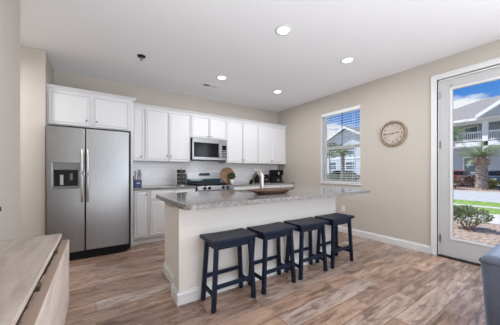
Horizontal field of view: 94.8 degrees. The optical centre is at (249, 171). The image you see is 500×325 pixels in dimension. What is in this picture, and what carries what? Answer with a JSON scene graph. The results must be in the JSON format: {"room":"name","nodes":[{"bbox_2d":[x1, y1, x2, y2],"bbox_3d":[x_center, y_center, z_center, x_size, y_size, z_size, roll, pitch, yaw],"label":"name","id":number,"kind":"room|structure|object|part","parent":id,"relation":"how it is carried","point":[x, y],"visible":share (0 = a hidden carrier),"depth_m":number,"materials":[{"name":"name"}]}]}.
{"room":"kitchen","nodes":[
{"label":"kitchen","id":0,"kind":"room"},
{"bbox_2d":[0,0,19,239],"bbox_3d":[-0.431,-0.198,-0.443,0.130,2.740,5.745,0,0,-34],"label":"wall","id":1,"kind":"structure","parent":0,"point":[9,9],"depth_m":1.75,"materials":[{"name":"beige paint"}]},
{"bbox_2d":[20,45,53,237],"bbox_3d":[-3.672,-0.198,2.703,2.010,2.740,0.680,0,0,-34],"label":"wall","id":2,"kind":"structure","parent":0,"point":[36,70],"depth_m":2.91,"materials":[{"name":"beige paint"}]},
{"bbox_2d":[54,70,277,185],"bbox_3d":[-2.024,-0.198,4.300,6.826,2.740,0.162,0,0,-34],"label":"wall","id":3,"kind":"structure","parent":0,"point":[144,95],"depth_m":4.55,"materials":[{"name":"beige paint"}]},
{"bbox_2d":[47,89,130,131],"bbox_3d":[-2.433,-0.866,3.552,0.990,0.469,0.648,0,0,-34],"label":"upper cabinet","id":4,"kind":"object","parent":3,"relation":"attached to","point":[67,109],"visible":0.96,"depth_m":3.29,"materials":[{"name":"white paint"}]},
{"bbox_3d":[-2.486,-0.857,3.172,0.438,0.417,0.020,0,0,-34],"label":"door","id":5,"kind":"part","parent":4,"relation":"part of","materials":[{"name":"white paint"}]},
{"bbox_2d":[46,84,136,102],"bbox_3d":[-2.401,-1.126,3.576,1.071,0.052,0.644,0,0,-34],"label":"trim","id":6,"kind":"structure","parent":4,"relation":"attached to","point":[49,86],"depth_m":3.28,"materials":[{"name":"white paint"}]},
{"bbox_3d":[-2.074,-0.857,3.448,0.430,0.417,0.020,0,0,-34],"label":"door","id":7,"kind":"part","parent":4,"relation":"part of","materials":[{"name":"white paint"}]},
{"bbox_2d":[133,106,143,161],"bbox_3d":[-1.981,-0.641,4.016,0.203,0.917,0.356,0,0,-34],"label":"upper cabinet","id":8,"kind":"object","parent":3,"relation":"attached to","point":[138,112],"visible":0.84,"depth_m":3.90,"materials":[{"name":"white paint"}]},
{"bbox_2d":[142,108,189,162],"bbox_3d":[-1.557,-0.641,4.301,0.814,0.917,0.356,0,0,-34],"label":"upper cabinet","id":9,"kind":"object","parent":3,"relation":"attached to","point":[166,133],"visible":0.97,"depth_m":4.16,"materials":[{"name":"white paint"}]},
{"bbox_3d":[-1.643,-0.632,4.074,0.375,0.875,0.020,0,0,-34],"label":"door","id":10,"kind":"part","parent":9,"relation":"part of","materials":[{"name":"white paint"}]},
{"bbox_3d":[-1.312,-0.632,4.296,0.380,0.875,0.020,0,0,-34],"label":"door","id":11,"kind":"part","parent":9,"relation":"part of","materials":[{"name":"white paint"}]},
{"bbox_2d":[190,114,225,139],"bbox_3d":[-0.900,-0.879,4.741,0.764,0.442,0.356,0,0,-34],"label":"upper cabinet","id":12,"kind":"object","parent":3,"relation":"attached to","point":[200,126],"visible":0.89,"depth_m":4.61,"materials":[{"name":"white paint"}]},
{"bbox_3d":[-0.977,-0.870,4.521,0.355,0.400,0.020,0,0,-34],"label":"door","id":13,"kind":"part","parent":12,"relation":"part of","materials":[{"name":"white paint"}]},
{"bbox_2d":[190,137,226,160],"bbox_3d":[-0.880,-0.442,4.705,0.738,0.417,0.436,0,0,-34],"label":"microwave oven","id":14,"kind":"object","parent":12,"relation":"attached to","point":[201,149],"visible":0.98,"depth_m":4.54,"materials":[{"name":"silver metal"}]},
{"bbox_3d":[-0.853,-0.434,4.532,0.590,0.362,0.030,0,0,-34],"label":"door","id":15,"kind":"part","parent":14,"relation":"part of","materials":[{"name":"silver metal"}]},
{"bbox_3d":[-0.546,-0.434,4.739,0.146,0.362,0.030,0,0,-34],"label":"control panel","id":16,"kind":"part","parent":14,"relation":"part of","materials":[{"name":"silver metal"}]},
{"bbox_3d":[-0.668,-0.870,4.728,0.357,0.400,0.020,0,0,-34],"label":"door","id":17,"kind":"part","parent":12,"relation":"part of","materials":[{"name":"white paint"}]},
{"bbox_2d":[219,120,256,163],"bbox_3d":[-0.240,-0.641,5.184,0.822,0.917,0.356,0,0,-34],"label":"upper cabinet","id":18,"kind":"object","parent":3,"relation":"attached to","point":[241,137],"visible":0.94,"depth_m":5.05,"materials":[{"name":"white paint"}]},
{"bbox_3d":[-0.328,-0.632,4.956,0.382,0.875,0.020,0,0,-34],"label":"door","id":19,"kind":"part","parent":18,"relation":"part of","materials":[{"name":"white paint"}]},
{"bbox_3d":[0.004,-0.632,5.178,0.382,0.875,0.020,0,0,-34],"label":"door","id":20,"kind":"part","parent":18,"relation":"part of","materials":[{"name":"white paint"}]},
{"bbox_2d":[257,124,285,164],"bbox_3d":[0.466,-0.641,5.657,0.874,0.917,0.356,0,0,-34],"label":"upper cabinet","id":21,"kind":"object","parent":3,"relation":"attached to","point":[271,140],"visible":0.95,"depth_m":5.53,"materials":[{"name":"white paint"}]},
{"bbox_2d":[133,103,286,127],"bbox_3d":[-0.623,-1.126,4.936,3.485,0.052,0.364,0,0,-34],"label":"trim","id":22,"kind":"structure","parent":21,"relation":"attached to","point":[134,104],"depth_m":4.53,"materials":[{"name":"white paint"}]},
{"bbox_3d":[0.361,-0.632,5.417,0.392,0.875,0.020,0,0,-34],"label":"door","id":23,"kind":"part","parent":21,"relation":"part of","materials":[{"name":"white paint"}]},
{"bbox_3d":[0.697,-0.632,5.643,0.409,0.875,0.020,0,0,-34],"label":"door","id":24,"kind":"part","parent":21,"relation":"part of","materials":[{"name":"white paint"}]},
{"bbox_2d":[18,231,485,324],"bbox_3d":[0.085,1.197,1.038,6.696,0.050,7.930,0,0,-34],"label":"floor","id":25,"kind":"structure","parent":0,"point":[385,283],"depth_m":2.19,"materials":[{"name":"brown wood"}]},
{"bbox_2d":[0,233,68,324],"bbox_3d":[-0.956,0.792,0.819,0.375,0.760,1.525,0,0,-34],"label":"sideboard","id":26,"kind":"object","parent":25,"relation":"on","point":[24,262],"visible":1,"depth_m":1.00,"materials":[{"name":"brown wood"}]},
{"bbox_2d":[46,125,129,259],"bbox_3d":[-2.349,0.292,3.418,0.944,1.760,0.906,0,0,-34],"label":"refrigerator","id":27,"kind":"object","parent":25,"relation":"on","point":[88,170],"visible":0.91,"depth_m":3.07,"materials":[{"name":"silver metal"}]},
{"bbox_3d":[-2.382,0.238,2.983,0.389,1.628,0.068,0,0,-34],"label":"freezer door","id":28,"kind":"part","parent":27,"relation":"part of","materials":[{"name":"silver metal"}]},
{"bbox_3d":[-2.206,0.054,3.018,0.025,0.701,0.085,0,0,-34],"label":"handle","id":29,"kind":"part","parent":27,"relation":"part of","materials":[{"name":"silver metal"}]},
{"bbox_3d":[-2.153,0.054,3.054,0.025,0.701,0.085,0,0,-34],"label":"handle","id":30,"kind":"part","parent":27,"relation":"part of","materials":[{"name":"silver metal"}]},
{"bbox_3d":[-1.998,0.238,3.240,0.515,1.628,0.068,0,0,-34],"label":"fridge door","id":31,"kind":"part","parent":27,"relation":"part of","materials":[{"name":"silver metal"}]},
{"bbox_2d":[130,102,132,245],"bbox_3d":[-2.020,0.036,3.857,0.034,2.272,0.601,0,0,-34],"label":"end panel","id":32,"kind":"object","parent":25,"relation":"on","point":[131,131],"visible":0.47,"depth_m":3.61,"materials":[{"name":"white paint"}]},
{"bbox_2d":[133,190,148,244],"bbox_3d":[-1.891,0.735,3.908,0.233,0.875,0.636,0,0,-34],"label":"base cabinet","id":33,"kind":"object","parent":25,"relation":"on","point":[140,197],"visible":0.81,"depth_m":3.67,"materials":[{"name":"white paint"}]},
{"bbox_2d":[149,188,195,242],"bbox_3d":[-1.467,0.735,4.192,0.784,0.875,0.636,0,0,-34],"label":"base cabinet","id":34,"kind":"object","parent":25,"relation":"on","point":[156,206],"visible":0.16,"depth_m":3.81,"materials":[{"name":"white paint"}]},
{"bbox_3d":[-1.469,0.750,3.854,0.368,0.555,0.020,0,0,-34],"label":"door","id":35,"kind":"part","parent":34,"relation":"part of","materials":[{"name":"white paint"}]},
{"bbox_3d":[-1.469,0.382,3.854,0.368,0.130,0.020,0,0,-34],"label":"drawer","id":36,"kind":"part","parent":34,"relation":"part of","materials":[{"name":"white paint"}]},
{"bbox_2d":[133,184,195,189],"bbox_3d":[-1.568,0.278,4.136,1.026,0.036,0.618,0,0,-34],"label":"countertop","id":37,"kind":"structure","parent":34,"relation":"on","point":[152,187],"depth_m":3.97,"materials":[{"name":"stone"}]},
{"bbox_2d":[133,169,141,186],"bbox_3d":[-1.937,0.112,3.925,0.153,0.296,0.123,0,0,-34],"label":"knife block","id":38,"kind":"object","parent":37,"relation":"on","point":[136,183],"visible":0.85,"depth_m":3.90,"materials":[{"name":"blue"}]},
{"bbox_2d":[176,168,185,185],"bbox_3d":[-1.290,0.093,4.312,0.176,0.332,0.176,0,0,-34],"label":"spice rack","id":39,"kind":"object","parent":37,"relation":"on","point":[181,178],"visible":1,"depth_m":4.25,"materials":[{"name":"grey metal"}]},
{"bbox_3d":[-1.152,0.382,4.066,0.370,0.130,0.020,0,0,-34],"label":"drawer","id":40,"kind":"part","parent":34,"relation":"part of","materials":[{"name":"white paint"}]},
{"bbox_2d":[186,172,233,191],"bbox_3d":[-0.800,0.576,4.600,0.758,1.153,0.698,0,0,-34],"label":"gas range","id":41,"kind":"object","parent":25,"relation":"on","point":[203,181],"visible":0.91,"depth_m":4.65,"materials":[{"name":"silver metal"}]},
{"bbox_3d":[-0.976,0.205,4.862,0.750,0.106,0.063,0,0,-34],"label":"guard glass","id":42,"kind":"part","parent":41,"relation":"part of","materials":[{"name":"black"}]},
{"bbox_2d":[187,184,230,186],"bbox_3d":[-0.797,0.268,4.597,0.758,0.019,0.570,0,0,-34],"label":"cooktop","id":43,"kind":"object","parent":41,"relation":"in","point":[197,185],"depth_m":4.39,"materials":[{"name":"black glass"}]},
{"bbox_3d":[-0.644,0.309,4.367,0.752,0.097,0.038,0,0,-34],"label":"panel","id":44,"kind":"part","parent":41,"relation":"part of","materials":[{"name":"silver metal"}]},
{"bbox_2d":[200,228,256,313],"bbox_3d":[-0.197,0.874,2.122,0.456,0.597,0.276,0,0,-34],"label":"bar stool","id":45,"kind":"object","parent":25,"relation":"on","point":[217,241],"visible":1,"depth_m":2.09,"materials":[{"name":"blue paint"}]},
{"bbox_3d":[-0.411,0.892,2.105,0.070,0.560,0.051,0,0,-34],"label":"leg","id":46,"kind":"part","parent":45,"relation":"part of","materials":[{"name":"blue paint"}]},
{"bbox_3d":[-0.293,0.892,1.930,0.070,0.560,0.051,0,0,-34],"label":"leg","id":47,"kind":"part","parent":45,"relation":"part of","materials":[{"name":"blue paint"}]},
{"bbox_3d":[-0.197,0.594,2.122,0.456,0.037,0.276,0,0,-34],"label":"seat","id":48,"kind":"part","parent":45,"relation":"part of","materials":[{"name":"blue paint"}]},
{"bbox_3d":[-0.100,0.892,2.313,0.070,0.560,0.051,0,0,-34],"label":"leg","id":49,"kind":"part","parent":45,"relation":"part of","materials":[{"name":"blue paint"}]},
{"bbox_3d":[0.017,0.892,2.138,0.070,0.560,0.051,0,0,-34],"label":"leg","id":50,"kind":"part","parent":45,"relation":"part of","materials":[{"name":"blue paint"}]},
{"bbox_2d":[163,197,335,305],"bbox_3d":[0.081,0.736,2.956,2.248,0.872,0.799,0,0,-34],"label":"kitchen island","id":51,"kind":"object","parent":25,"relation":"on","point":[184,247],"visible":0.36,"depth_m":2.34,"materials":[{"name":"white paint"}]},
{"bbox_3d":[0.086,1.115,2.948,2.248,0.115,0.779,0,0,-34],"label":"baseboard","id":52,"kind":"part","parent":51,"relation":"part of","materials":[{"name":"white paint"}]},
{"bbox_2d":[156,186,369,209],"bbox_3d":[0.302,0.278,2.941,2.653,0.042,1.120,0,0,-34],"label":"island countertop","id":53,"kind":"structure","parent":51,"relation":"on","point":[200,200],"depth_m":2.38,"materials":[{"name":"stone"}]},
{"bbox_2d":[249,169,263,188],"bbox_3d":[0.073,0.112,2.898,0.076,0.288,0.279,0,0,-40],"label":"faucet","id":54,"kind":"object","parent":53,"relation":"on","point":[259,172],"visible":0.84,"depth_m":2.81,"materials":[{"name":"grey metal"}]},
{"bbox_3d":[0.085,0.055,2.897,0.046,0.132,0.233,0,0,-38],"label":"spout","id":55,"kind":"part","parent":54,"relation":"part of","materials":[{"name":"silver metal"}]},
{"bbox_2d":[247,187,293,194],"bbox_3d":[0.253,0.224,2.685,0.670,0.065,0.240,0,0,-34],"label":"dough bowl","id":56,"kind":"object","parent":53,"relation":"on","point":[263,191],"visible":0.99,"depth_m":2.61,"materials":[{"name":"brown wood"}]},
{"bbox_2d":[234,185,264,189],"bbox_3d":[-0.157,0.735,5.071,0.814,0.875,0.636,0,0,-34],"label":"base cabinet","id":57,"kind":"object","parent":25,"relation":"on","point":[256,186],"visible":0.09,"depth_m":4.79,"materials":[{"name":"white paint"}]},
{"bbox_3d":[-0.167,0.382,4.726,0.385,0.130,0.020,0,0,-34],"label":"drawer","id":58,"kind":"part","parent":57,"relation":"part of","materials":[{"name":"white paint"}]},
{"bbox_2d":[247,222,296,294],"bbox_3d":[0.233,0.874,2.410,0.456,0.597,0.276,0,0,-35],"label":"bar stool","id":59,"kind":"object","parent":25,"relation":"on","point":[266,232],"visible":0.94,"depth_m":2.37,"materials":[{"name":"blue paint"}]},
{"bbox_3d":[0.019,0.892,2.388,0.070,0.560,0.051,0,0,-35],"label":"leg","id":60,"kind":"part","parent":59,"relation":"part of","materials":[{"name":"blue paint"}]},
{"bbox_3d":[0.141,0.892,2.215,0.070,0.560,0.051,0,0,-35],"label":"leg","id":61,"kind":"part","parent":59,"relation":"part of","materials":[{"name":"blue paint"}]},
{"bbox_3d":[0.233,0.594,2.410,0.456,0.037,0.276,0,0,-35],"label":"seat","id":62,"kind":"part","parent":59,"relation":"part of","materials":[{"name":"blue paint"}]},
{"bbox_3d":[0.324,0.892,2.604,0.070,0.560,0.051,0,0,-35],"label":"leg","id":63,"kind":"part","parent":59,"relation":"part of","materials":[{"name":"blue paint"}]},
{"bbox_3d":[0.446,0.892,2.432,0.070,0.560,0.051,0,0,-35],"label":"leg","id":64,"kind":"part","parent":59,"relation":"part of","materials":[{"name":"blue paint"}]},
{"bbox_2d":[265,184,292,187],"bbox_3d":[0.539,0.735,5.537,0.858,0.875,0.636,0,0,-34],"label":"base cabinet","id":65,"kind":"object","parent":25,"relation":"on","point":[280,185],"visible":0.06,"depth_m":5.27,"materials":[{"name":"white paint"}]},
{"bbox_2d":[232,182,294,185],"bbox_3d":[0.198,0.278,5.320,1.694,0.036,0.618,0,0,-34],"label":"countertop","id":66,"kind":"structure","parent":65,"relation":"on","point":[246,183],"depth_m":5.04,"materials":[{"name":"stone"}]},
{"bbox_2d":[221,167,233,182],"bbox_3d":[-0.496,0.080,5.149,0.356,0.350,0.088,0,0,-34],"label":"round board","id":67,"kind":"object","parent":66,"relation":"on","point":[225,171],"visible":0.7,"depth_m":5.12,"materials":[{"name":"brown wood"}]},
{"bbox_2d":[227,173,235,182],"bbox_3d":[-0.397,0.126,5.044,0.204,0.267,0.176,0,0,-34],"label":"potted plant","id":68,"kind":"object","parent":66,"relation":"on","point":[233,175],"visible":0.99,"depth_m":5.02,"materials":[{"name":"green plant"}]},
{"bbox_2d":[254,174,268,182],"bbox_3d":[0.276,0.162,5.362,0.320,0.196,0.200,0,0,-34],"label":"toaster","id":69,"kind":"object","parent":66,"relation":"on","point":[266,176],"visible":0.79,"depth_m":5.32,"materials":[{"name":"black plastic"}]},
{"bbox_2d":[269,170,283,182],"bbox_3d":[0.637,0.108,5.546,0.315,0.302,0.196,0,0,-34],"label":"coffee maker","id":70,"kind":"object","parent":66,"relation":"on","point":[275,176],"visible":0.99,"depth_m":5.48,"materials":[{"name":"black plastic"}]},
{"bbox_3d":[0.520,0.382,5.187,0.400,0.130,0.020,0,0,-34],"label":"drawer","id":71,"kind":"part","parent":65,"relation":"part of","materials":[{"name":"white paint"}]},
{"bbox_2d":[284,217,327,280],"bbox_3d":[0.659,0.874,2.698,0.456,0.597,0.276,0,0,-33],"label":"bar stool","id":72,"kind":"object","parent":25,"relation":"on","point":[308,224],"visible":0.91,"depth_m":2.67,"materials":[{"name":"blue paint"}]},
{"bbox_3d":[0.445,0.892,2.685,0.070,0.560,0.051,0,0,-33],"label":"leg","id":73,"kind":"part","parent":72,"relation":"part of","materials":[{"name":"blue paint"}]},
{"bbox_3d":[0.559,0.892,2.508,0.070,0.560,0.051,0,0,-33],"label":"leg","id":74,"kind":"part","parent":72,"relation":"part of","materials":[{"name":"blue paint"}]},
{"bbox_3d":[0.659,0.594,2.698,0.456,0.037,0.276,0,0,-33],"label":"seat","id":75,"kind":"part","parent":72,"relation":"part of","materials":[{"name":"blue paint"}]},
{"bbox_3d":[0.759,0.892,2.888,0.070,0.560,0.051,0,0,-33],"label":"leg","id":76,"kind":"part","parent":72,"relation":"part of","materials":[{"name":"blue paint"}]},
{"bbox_3d":[0.874,0.892,2.711,0.070,0.560,0.051,0,0,-33],"label":"leg","id":77,"kind":"part","parent":72,"relation":"part of","materials":[{"name":"blue paint"}]},
{"bbox_2d":[315,213,353,268],"bbox_3d":[1.102,0.874,2.993,0.456,0.597,0.276,0,0,-35],"label":"bar stool","id":78,"kind":"object","parent":25,"relation":"on","point":[334,219],"visible":0.94,"depth_m":2.95,"materials":[{"name":"blue paint"}]},
{"bbox_3d":[0.889,0.892,2.972,0.070,0.560,0.051,0,0,-35],"label":"leg","id":79,"kind":"part","parent":78,"relation":"part of","materials":[{"name":"blue paint"}]},
{"bbox_3d":[1.009,0.892,2.799,0.070,0.560,0.051,0,0,-35],"label":"leg","id":80,"kind":"part","parent":78,"relation":"part of","materials":[{"name":"blue paint"}]},
{"bbox_3d":[1.102,0.594,2.993,0.456,0.037,0.276,0,0,-35],"label":"seat","id":81,"kind":"part","parent":78,"relation":"part of","materials":[{"name":"blue paint"}]},
{"bbox_3d":[1.196,0.892,3.186,0.070,0.560,0.051,0,0,-35],"label":"leg","id":82,"kind":"part","parent":78,"relation":"part of","materials":[{"name":"blue paint"}]},
{"bbox_3d":[1.316,0.892,3.013,0.070,0.560,0.051,0,0,-35],"label":"leg","id":83,"kind":"part","parent":78,"relation":"part of","materials":[{"name":"blue paint"}]},
{"bbox_2d":[478,243,499,324],"bbox_3d":[2.027,0.845,1.327,0.888,0.655,0.868,0,0,-34],"label":"armchair","id":84,"kind":"object","parent":25,"relation":"on","point":[490,261],"visible":1,"depth_m":1.41,"materials":[{"name":"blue fabric"}]},
{"bbox_2d":[20,0,499,111],"bbox_3d":[0.139,-1.618,1.074,6.826,0.100,7.930,0,0,-34],"label":"ceiling","id":85,"kind":"structure","parent":0,"point":[185,44],"depth_m":2.75,"materials":[{"name":"white paint"}]},
{"bbox_2d":[137,54,145,60],"bbox_3d":[-1.472,-1.540,3.116,0.104,0.053,0.104,0,0,-34],"label":"sprinkler","id":86,"kind":"object","parent":85,"relation":"attached to","point":[141,56],"visible":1,"depth_m":3.10,"materials":[{"name":"black plastic"}]},
{"bbox_2d":[202,83,218,88],"bbox_3d":[-0.726,-1.560,4.190,0.290,0.014,0.130,0,0,-34],"label":"ceiling vent","id":87,"kind":"object","parent":85,"relation":"in","point":[203,84],"visible":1,"depth_m":4.18,"materials":[{"name":"white metal"}]},
{"bbox_2d":[216,75,227,79],"bbox_3d":[-0.468,-1.563,3.827,0.190,0.008,0.190,0,0,-34],"label":"recessed light","id":88,"kind":"object","parent":85,"relation":"in","point":[220,77],"visible":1,"depth_m":3.81,"materials":[{"name":"white paint"}]},
{"bbox_2d":[275,25,291,34],"bbox_3d":[0.371,-1.563,2.545,0.190,0.008,0.190,0,0,-34],"label":"recessed light","id":89,"kind":"object","parent":85,"relation":"in","point":[282,29],"visible":1,"depth_m":2.53,"materials":[{"name":"white paint"}]},
{"bbox_2d":[340,57,354,63],"bbox_3d":[1.369,-1.563,3.229,0.190,0.008,0.190,0,0,-34],"label":"recessed light","id":90,"kind":"object","parent":85,"relation":"in","point":[346,59],"visible":1,"depth_m":3.23,"materials":[{"name":"white paint"}]},
{"bbox_2d":[277,39,499,253],"bbox_3d":[2.911,-0.198,2.933,0.150,2.740,7.630,0,0,-34],"label":"wall","id":91,"kind":"structure","parent":0,"point":[397,178],"depth_m":3.76,"materials":[{"name":"beige paint"}]},
{"bbox_2d":[320,105,360,184],"bbox_3d":[1.804,-0.482,4.559,0.167,1.462,0.915,0,0,-34],"label":"window","id":92,"kind":"structure","parent":91,"relation":"in","point":[324,149],"depth_m":4.90,"materials":[{"name":"white paint"}]},
{"bbox_3d":[1.780,0.237,4.543,0.107,0.024,0.915,0,0,-34],"label":"sill","id":93,"kind":"part","parent":92,"relation":"part of","materials":[{"name":"white paint"}]},
{"bbox_2d":[322,105,359,182],"bbox_3d":[1.784,-0.497,4.545,0.068,1.424,0.859,0,0,-34],"label":"window blind","id":94,"kind":"object","parent":92,"relation":"attached to","point":[354,108],"visible":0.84,"depth_m":4.49,"materials":[{"name":"white plastic"}]},
{"bbox_3d":[1.787,0.205,4.547,0.046,0.020,0.851,0,0,-34],"label":"rail","id":95,"kind":"part","parent":94,"relation":"part of","materials":[{"name":"white plastic"}]},
{"bbox_3d":[1.782,-0.473,4.554,0.054,1.360,0.584,0,0,-34],"label":"ladder cord","id":96,"kind":"part","parent":94,"relation":"part of","materials":[{"name":"white fabric"}]},
{"bbox_2d":[338,225,430,253],"bbox_3d":[1.820,1.116,4.413,0.014,0.112,2.735,0,0,-34],"label":"baseboard","id":97,"kind":"structure","parent":91,"relation":"attached to","point":[386,239],"depth_m":3.73,"materials":[{"name":"white paint"}]},
{"bbox_2d":[379,120,406,146],"bbox_3d":[2.289,-0.610,3.690,0.036,0.416,0.416,0,0,-34],"label":"wall clock","id":98,"kind":"object","parent":91,"relation":"attached to","point":[393,133],"visible":1,"depth_m":3.68,"materials":[{"name":"brown wood"}]},
{"bbox_2d":[431,57,499,254],"bbox_3d":[2.880,-0.090,2.825,0.022,2.525,1.085,0,0,-34],"label":"trim","id":99,"kind":"structure","parent":91,"relation":"attached to","point":[495,61],"depth_m":3.23,"materials":[{"name":"white paint"}]},
{"bbox_2d":[437,65,499,266],"bbox_3d":[2.933,-0.056,2.863,0.190,2.455,0.950,0,0,-34],"label":"door","id":100,"kind":"structure","parent":91,"relation":"in","point":[466,251],"depth_m":3.13,"materials":[{"name":"grey paint"}]},
{"label":"outside","id":101,"kind":"structure","parent":0,"visible":0},
{"bbox_2d":[453,203,499,208],"bbox_3d":[2.090,1.342,18.255,0.400,0.100,56.000,0,0,-34],"label":"kerb","id":102,"kind":"object","parent":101,"point":[453,203],"depth_m":8.52,"materials":[{"name":"concrete"}]},
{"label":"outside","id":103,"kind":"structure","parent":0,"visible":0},
{"bbox_2d":[453,205,499,214],"bbox_3d":[1.342,1.362,17.754,1.400,0.100,56.000,0,0,-34],"label":"verge","id":104,"kind":"structure","parent":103,"point":[491,211],"depth_m":7.76,"materials":[{"name":"green plant"}]},
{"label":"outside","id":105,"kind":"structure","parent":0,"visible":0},
{"bbox_2d":[453,190,499,192],"bbox_3d":[9.482,1.342,23.210,0.400,0.100,56.000,0,0,-34],"label":"kerb","id":106,"kind":"object","parent":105,"point":[453,190],"depth_m":14.96,"materials":[{"name":"concrete"}]},
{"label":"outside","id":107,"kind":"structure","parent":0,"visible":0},
{"bbox_2d":[453,187,499,191],"bbox_3d":[11.559,1.332,24.602,4.600,0.100,56.000,0,0,-34],"label":"mulch","id":108,"kind":"object","parent":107,"point":[457,188],"depth_m":16.49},
{"bbox_2d":[327,173,339,178],"bbox_3d":[9.455,0.698,26.366,1.780,1.226,1.960,0,0,-34],"label":"shrub","id":109,"kind":"object","parent":108,"relation":"on","point":[336,176],"visible":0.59,"depth_m":26.20,"materials":[{"name":"green plant"}]},
{"bbox_2d":[340,173,357,180],"bbox_3d":[10.574,0.688,24.653,1.732,1.248,1.965,0,0,-34],"label":"shrub","id":110,"kind":"object","parent":108,"relation":"on","point":[346,174],"visible":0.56,"depth_m":24.46,"materials":[{"name":"green plant"}]},
{"bbox_2d":[453,176,463,188],"bbox_3d":[15.015,0.803,17.026,1.312,1.068,1.254,0,0,-34],"label":"shrub","id":111,"kind":"object","parent":108,"relation":"on","point":[457,180],"visible":0.48,"depth_m":16.77,"materials":[{"name":"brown plant"}]},
{"bbox_2d":[453,119,479,146],"bbox_3d":[16.287,-1.397,18.939,3.513,5.538,4.010,0,0,-34],"label":"palm tree","id":112,"kind":"object","parent":108,"relation":"on","point":[457,130],"visible":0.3,"depth_m":18.25,"materials":[{"name":"green plant"}]},
{"bbox_2d":[463,175,474,187],"bbox_3d":[17.704,0.793,18.298,1.356,1.153,1.325,0,0,-21],"label":"shrub","id":113,"kind":"object","parent":108,"relation":"on","point":[470,179],"visible":0.72,"depth_m":18.21,"materials":[{"name":"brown plant"}]},
{"bbox_2d":[453,140,499,189],"bbox_3d":[16.565,-0.484,16.590,3.212,3.711,3.802,0,0,-34],"label":"palm tree","id":114,"kind":"object","parent":108,"relation":"on","point":[481,162],"visible":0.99,"depth_m":16.27,"materials":[{"name":"green plant"}]},
{"bbox_2d":[488,178,499,188],"bbox_3d":[18.046,0.889,17.246,1.099,0.884,1.031,0,0,-34],"label":"shrub","id":115,"kind":"object","parent":108,"relation":"on","point":[491,181],"visible":0.56,"depth_m":17.02,"materials":[{"name":"green plant"}]},
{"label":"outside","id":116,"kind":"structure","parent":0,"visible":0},
{"bbox_2d":[453,199,499,206],"bbox_3d":[3.045,1.352,18.895,1.900,0.100,56.000,0,0,-34],"label":"lawn","id":117,"kind":"structure","parent":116,"point":[468,202],"depth_m":9.39,"materials":[{"name":"green plant"}]},
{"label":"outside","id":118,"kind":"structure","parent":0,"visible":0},
{"bbox_2d":[453,219,499,244],"bbox_3d":[-1.898,1.362,15.582,2.500,0.100,56.000,0,0,-34],"label":"mulch","id":119,"kind":"object","parent":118,"point":[486,233],"depth_m":4.96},
{"bbox_2d":[453,204,494,229],"bbox_3d":[4.925,1.039,5.219,0.764,0.584,0.855,0,0,-34],"label":"shrub","id":120,"kind":"object","parent":119,"relation":"on","point":[469,211],"visible":0.85,"depth_m":5.12,"materials":[{"name":"green plant"}]},
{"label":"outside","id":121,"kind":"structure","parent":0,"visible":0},
{"bbox_3d":[32.722,1.392,46.012,54.400,0.100,120.000,0,0,-34],"label":"parking garage","id":122,"kind":"object","parent":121,"visible":0},
{"bbox_2d":[327,142,339,177],"bbox_3d":[10.625,-1.357,30.744,2.685,5.366,3.471,0,0,-34],"label":"tree","id":123,"kind":"object","parent":122,"relation":"on","point":[336,144],"visible":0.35,"depth_m":30.39,"materials":[{"name":"green plant"}]},
{"bbox_2d":[327,126,359,180],"bbox_3d":[18.914,-2.853,39.357,12.750,8.350,15.720,0,0,-34],"label":"apartment building","id":124,"kind":"structure","parent":122,"relation":"on","point":[334,161],"depth_m":35.20,"materials":[{"name":"grey"}]},
{"bbox_2d":[327,170,359,180],"bbox_3d":[12.287,0.592,31.059,1.850,1.500,4.585,0,0,-34],"label":"parked car","id":125,"kind":"object","parent":122,"relation":"on","point":[338,174],"visible":0.2,"depth_m":30.11,"materials":[{"name":"blue paint"}]},
{"bbox_2d":[453,170,471,186],"bbox_3d":[19.657,0.592,21.965,4.585,1.500,1.850,0,0,-34],"label":"parked car","id":126,"kind":"object","parent":122,"relation":"on","point":[458,173],"visible":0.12,"depth_m":20.64,"materials":[{"name":"red paint"}]},
{"bbox_2d":[453,96,499,174],"bbox_3d":[29.799,-3.618,22.985,14.100,9.920,23.000,0,0,-34],"label":"apartment building","id":127,"kind":"structure","parent":122,"relation":"on","point":[485,113],"depth_m":24.04,"materials":[{"name":"grey"}]},
{"bbox_3d":[25.351,-3.588,19.823,0.090,0.920,18.700,0,0,-34],"label":"balcony railing","id":128,"kind":"part","parent":127,"relation":"part of","materials":[{"name":"white"}]},
{"bbox_2d":[488,170,499,183],"bbox_3d":[21.520,0.592,19.903,4.585,1.500,1.850,0,0,-34],"label":"parked car","id":129,"kind":"object","parent":122,"relation":"on","point":[494,174],"visible":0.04,"depth_m":18.90,"materials":[{"name":"blue paint"}]},
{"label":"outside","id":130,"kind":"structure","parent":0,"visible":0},
{"bbox_2d":[453,191,499,202],"bbox_3d":[6.575,1.392,21.262,6.600,0.100,56.000,0,0,-34],"label":"road","id":131,"kind":"structure","parent":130,"point":[459,195],"depth_m":12.40,"materials":[{"name":"grey asphalt"}]},
{"bbox_2d":[333,142,353,180],"bbox_3d":[6.564,-0.333,16.204,1.865,3.409,1.622,0,0,-34],"label":"palm tree","id":132,"kind":"object","parent":131,"relation":"on","point":[341,152],"visible":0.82,"depth_m":16.14,"materials":[{"name":"green plant"}]},
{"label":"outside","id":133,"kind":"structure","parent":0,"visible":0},
{"bbox_2d":[453,214,499,223],"bbox_3d":[-0.049,1.372,16.821,1.950,0.100,56.000,0,0,-34],"label":"sidewalk","id":134,"kind":"structure","parent":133,"point":[496,220],"depth_m":6.35,"materials":[{"name":"concrete"}]}
]}

